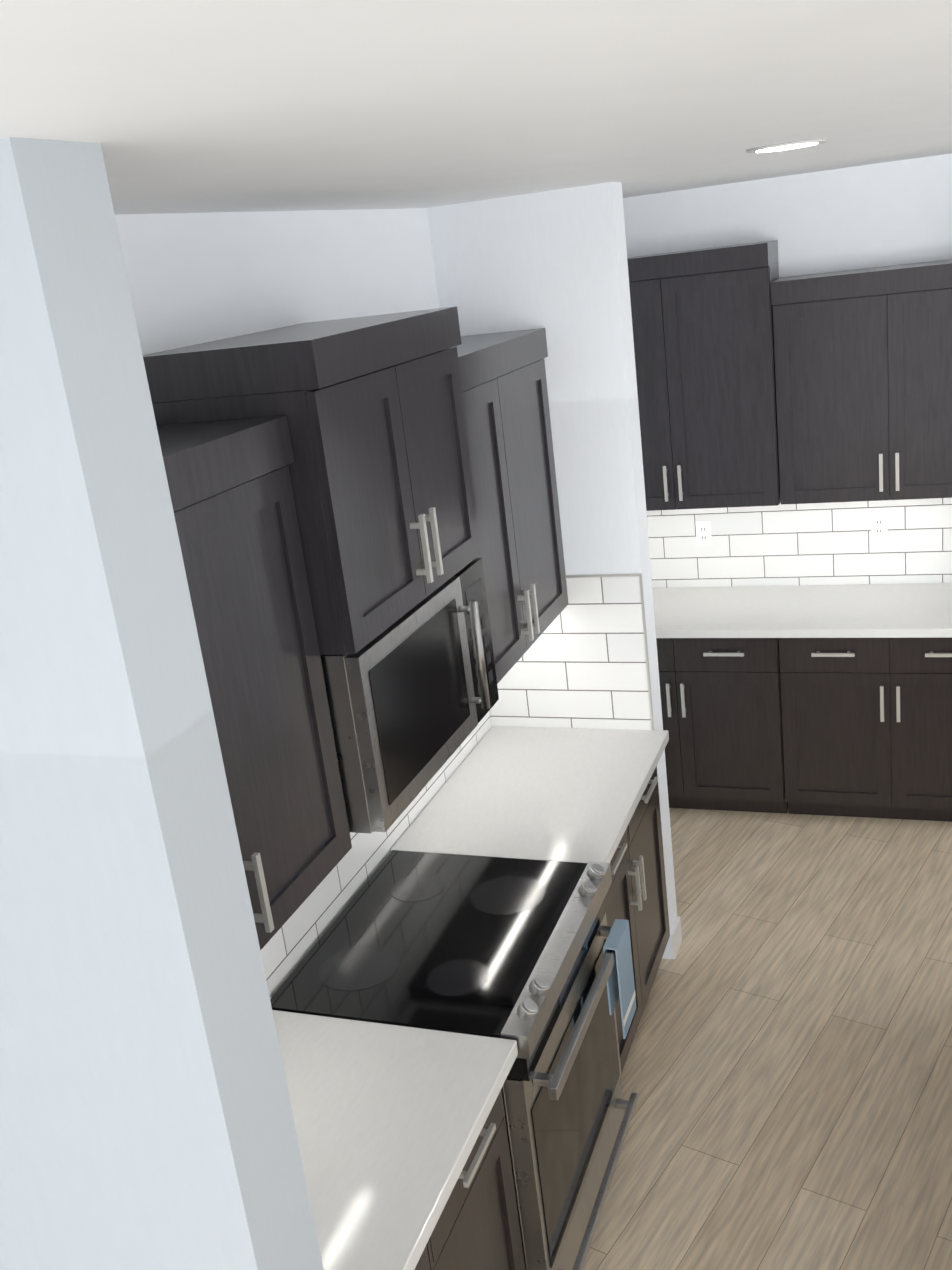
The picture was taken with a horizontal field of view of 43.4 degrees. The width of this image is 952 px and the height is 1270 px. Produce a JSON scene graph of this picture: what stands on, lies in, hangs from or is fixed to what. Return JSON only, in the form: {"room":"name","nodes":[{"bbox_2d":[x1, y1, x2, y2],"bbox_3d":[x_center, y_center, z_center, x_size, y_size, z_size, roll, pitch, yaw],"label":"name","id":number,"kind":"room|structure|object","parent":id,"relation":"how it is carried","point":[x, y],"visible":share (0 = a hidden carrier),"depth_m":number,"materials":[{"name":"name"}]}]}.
{"room":"kitchen","nodes":[
{"label":"kitchen","id":0,"kind":"room"},
{"bbox_2d":[0,137,323,1269],"bbox_3d":[-0.576,0.782,1.716,0.680,2.690,0.140,0,19,21],"label":"wall","id":1,"kind":"structure","parent":0,"point":[146,1119],"depth_m":1.40,"materials":[{"name":"paint"}]},
{"bbox_2d":[115,208,438,354],"bbox_3d":[-0.876,0.712,2.052,0.120,2.690,8.580,0,19,21],"label":"wall","id":2,"kind":"structure","parent":0,"point":[195,278],"depth_m":2.88,"materials":[{"name":"paint"}]},
{"bbox_2d":[157,415,351,950],"bbox_3d":[-0.598,0.161,2.082,0.365,0.924,0.856,0,19,21],"label":"upper cabinet","id":3,"kind":"object","parent":2,"relation":"attached to","point":[232,500],"visible":0.42,"depth_m":2.21,"materials":[{"name":"black wood"}]},
{"bbox_2d":[143,306,481,654],"bbox_3d":[-0.323,-0.375,2.703,0.440,0.616,0.766,0,19,21],"label":"upper cabinet","id":4,"kind":"object","parent":2,"relation":"attached to","point":[372,409],"visible":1,"depth_m":2.44,"materials":[{"name":"black wood"}]},
{"bbox_2d":[320,558,498,833],"bbox_3d":[-0.255,0.111,2.854,0.457,0.402,0.758,0,19,21],"label":"microwave","id":5,"kind":"object","parent":4,"relation":"attached to","point":[412,696],"visible":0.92,"depth_m":2.63,"materials":[{"name":"silver metal"}]},
{"bbox_2d":[261,710,491,997],"bbox_3d":[-0.123,0.218,3.859,0.006,0.571,4.318,0,19,21],"label":"wall tile","id":6,"kind":"structure","parent":2,"relation":"attached to","point":[290,944],"depth_m":3.23,"materials":[{"name":"white tile"}]},
{"bbox_2d":[454,328,567,683],"bbox_3d":[-0.036,-0.382,3.564,0.365,0.924,0.948,0,19,21],"label":"upper cabinet","id":7,"kind":"object","parent":2,"relation":"attached to","point":[506,402],"visible":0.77,"depth_m":3.55,"materials":[{"name":"black wood"}]},
{"bbox_2d":[0,0,951,214],"bbox_3d":[1.934,-0.636,0.562,6.800,0.100,8.700,0,19,21],"label":"ceiling","id":8,"kind":"structure","parent":0,"point":[191,106],"depth_m":1.23,"materials":[{"name":"paint"}]},
{"bbox_2d":[746,139,827,152],"bbox_3d":[0.723,-1.136,2.782,0.184,0.007,0.184,0,19,21],"label":"recessed light","id":9,"kind":"object","parent":8,"relation":"in","point":[787,145],"visible":1,"depth_m":2.73,"materials":[{"name":"white"}]},
{"bbox_2d":[427,182,676,958],"bbox_3d":[0.305,-0.104,4.152,0.600,2.690,0.135,0,19,21],"label":"wall","id":10,"kind":"structure","parent":0,"point":[554,263],"depth_m":3.80,"materials":[{"name":"paint"}]},
{"bbox_2d":[490,573,653,729],"bbox_3d":[0.303,0.072,4.136,0.594,0.579,0.008,0,19,21],"label":"wall tile","id":11,"kind":"structure","parent":10,"relation":"attached to","point":[582,661],"depth_m":4.11,"materials":[{"name":"white tile"}]},
{"bbox_2d":[671,916,681,958],"bbox_3d":[0.743,1.121,4.433,0.011,0.100,0.131,0,19,21],"label":"baseboard","id":12,"kind":"structure","parent":10,"relation":"attached to","point":[676,937],"depth_m":4.41,"materials":[{"name":"white wood"}]},
{"bbox_2d":[583,808,951,1269],"bbox_3d":[2.261,2.004,1.403,6.800,0.100,8.700,0,19,21],"label":"floor","id":13,"kind":"structure","parent":0,"point":[786,1077],"depth_m":3.79,"materials":[{"name":"brown wood"}]},
{"bbox_2d":[270,850,637,1269],"bbox_3d":[0.009,1.165,3.162,0.704,0.956,0.762,0,19,21],"label":"range","id":14,"kind":"object","parent":13,"relation":"on","point":[532,958],"visible":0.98,"depth_m":2.97,"materials":[{"name":"black glass"}]},
{"bbox_2d":[603,919,636,1039],"bbox_3d":[0.389,0.926,3.226,0.038,0.279,0.140,0,19,21],"label":"towel","id":15,"kind":"object","parent":14,"relation":"hanging from","point":[620,983],"depth_m":3.20,"materials":[{"name":"blue fabric"}]},
{"bbox_2d":[420,1094,524,1269],"bbox_3d":[-0.327,1.473,2.462,0.592,0.874,0.889,0,19,21],"label":"base cabinet","id":16,"kind":"object","parent":13,"relation":"on","point":[479,1229],"depth_m":2.56,"materials":[{"name":"brown wood"}]},
{"bbox_2d":[272,1010,517,1269],"bbox_3d":[-0.358,1.039,2.316,0.640,0.037,0.891,0,19,21],"label":"countertop","id":17,"kind":"structure","parent":16,"relation":"on","point":[389,1120],"depth_m":2.39,"materials":[{"name":"white stone"}]},
{"bbox_2d":[606,766,669,1072],"bbox_3d":[0.237,0.928,3.952,0.592,0.874,0.927,0,19,21],"label":"base cabinet","id":18,"kind":"object","parent":13,"relation":"on","point":[638,893],"depth_m":3.93,"materials":[{"name":"brown wood"}]},
{"bbox_2d":[390,726,668,865],"bbox_3d":[0.206,0.494,3.804,0.640,0.037,0.929,0,19,21],"label":"countertop","id":19,"kind":"structure","parent":18,"relation":"on","point":[535,793],"depth_m":3.73,"materials":[{"name":"white stone"}]},
{"bbox_2d":[656,639,803,813],"bbox_3d":[1.030,0.321,5.549,0.943,0.874,0.602,0,19,21],"label":"base cabinet","id":20,"kind":"object","parent":13,"relation":"on","point":[730,707],"depth_m":5.21,"materials":[{"name":"brown wood"}]},
{"bbox_2d":[796,639,951,821],"bbox_3d":[1.797,0.319,5.257,0.947,0.874,0.602,0,19,21],"label":"base cabinet","id":21,"kind":"object","parent":13,"relation":"on","point":[831,700],"depth_m":5.00,"materials":[{"name":"brown wood"}]},
{"bbox_2d":[652,583,951,638],"bbox_3d":[1.355,-0.108,5.247,1.768,0.037,0.640,0,19,21],"label":"countertop","id":22,"kind":"structure","parent":21,"relation":"on","point":[918,610],"depth_m":5.14,"materials":[{"name":"white stone"}]},
{"bbox_2d":[623,153,951,277],"bbox_3d":[1.882,-0.660,5.286,2.745,2.690,0.120,0,19,21],"label":"wall","id":23,"kind":"structure","parent":0,"point":[876,215],"depth_m":5.00,"materials":[{"name":"paint"}]},
{"bbox_2d":[627,240,780,510],"bbox_3d":[0.866,-1.101,5.217,0.879,1.077,0.380,0,19,21],"label":"upper cabinet","id":24,"kind":"object","parent":23,"relation":"attached to","point":[703,330],"visible":0.77,"depth_m":5.02,"materials":[{"name":"black wood"}]},
{"bbox_2d":[647,498,951,587],"bbox_3d":[1.436,-0.438,5.465,1.770,0.478,0.006,0,19,21],"label":"wall tile","id":25,"kind":"structure","parent":23,"relation":"attached to","point":[833,543],"depth_m":5.45,"materials":[{"name":"white tile"}]},
{"bbox_2d":[695,521,711,544],"bbox_3d":[1.063,-0.475,5.586,0.070,0.114,0.007,0,19,21],"label":"electrical outlet","id":26,"kind":"object","parent":25,"relation":"attached to","point":[703,533],"visible":1,"depth_m":5.58,"materials":[{"name":"white plastic"}]},
{"bbox_2d":[871,513,887,538],"bbox_3d":[1.789,-0.482,5.308,0.070,0.114,0.007,0,19,21],"label":"electrical outlet","id":27,"kind":"object","parent":25,"relation":"attached to","point":[879,526],"visible":1,"depth_m":5.31,"materials":[{"name":"white plastic"}]},
{"bbox_2d":[771,259,951,504],"bbox_3d":[1.704,-1.033,4.933,0.883,0.924,0.365,0,19,21],"label":"upper cabinet","id":28,"kind":"object","parent":23,"relation":"attached to","point":[863,367],"visible":1,"depth_m":4.83,"materials":[{"name":"black wood"}]}
]}

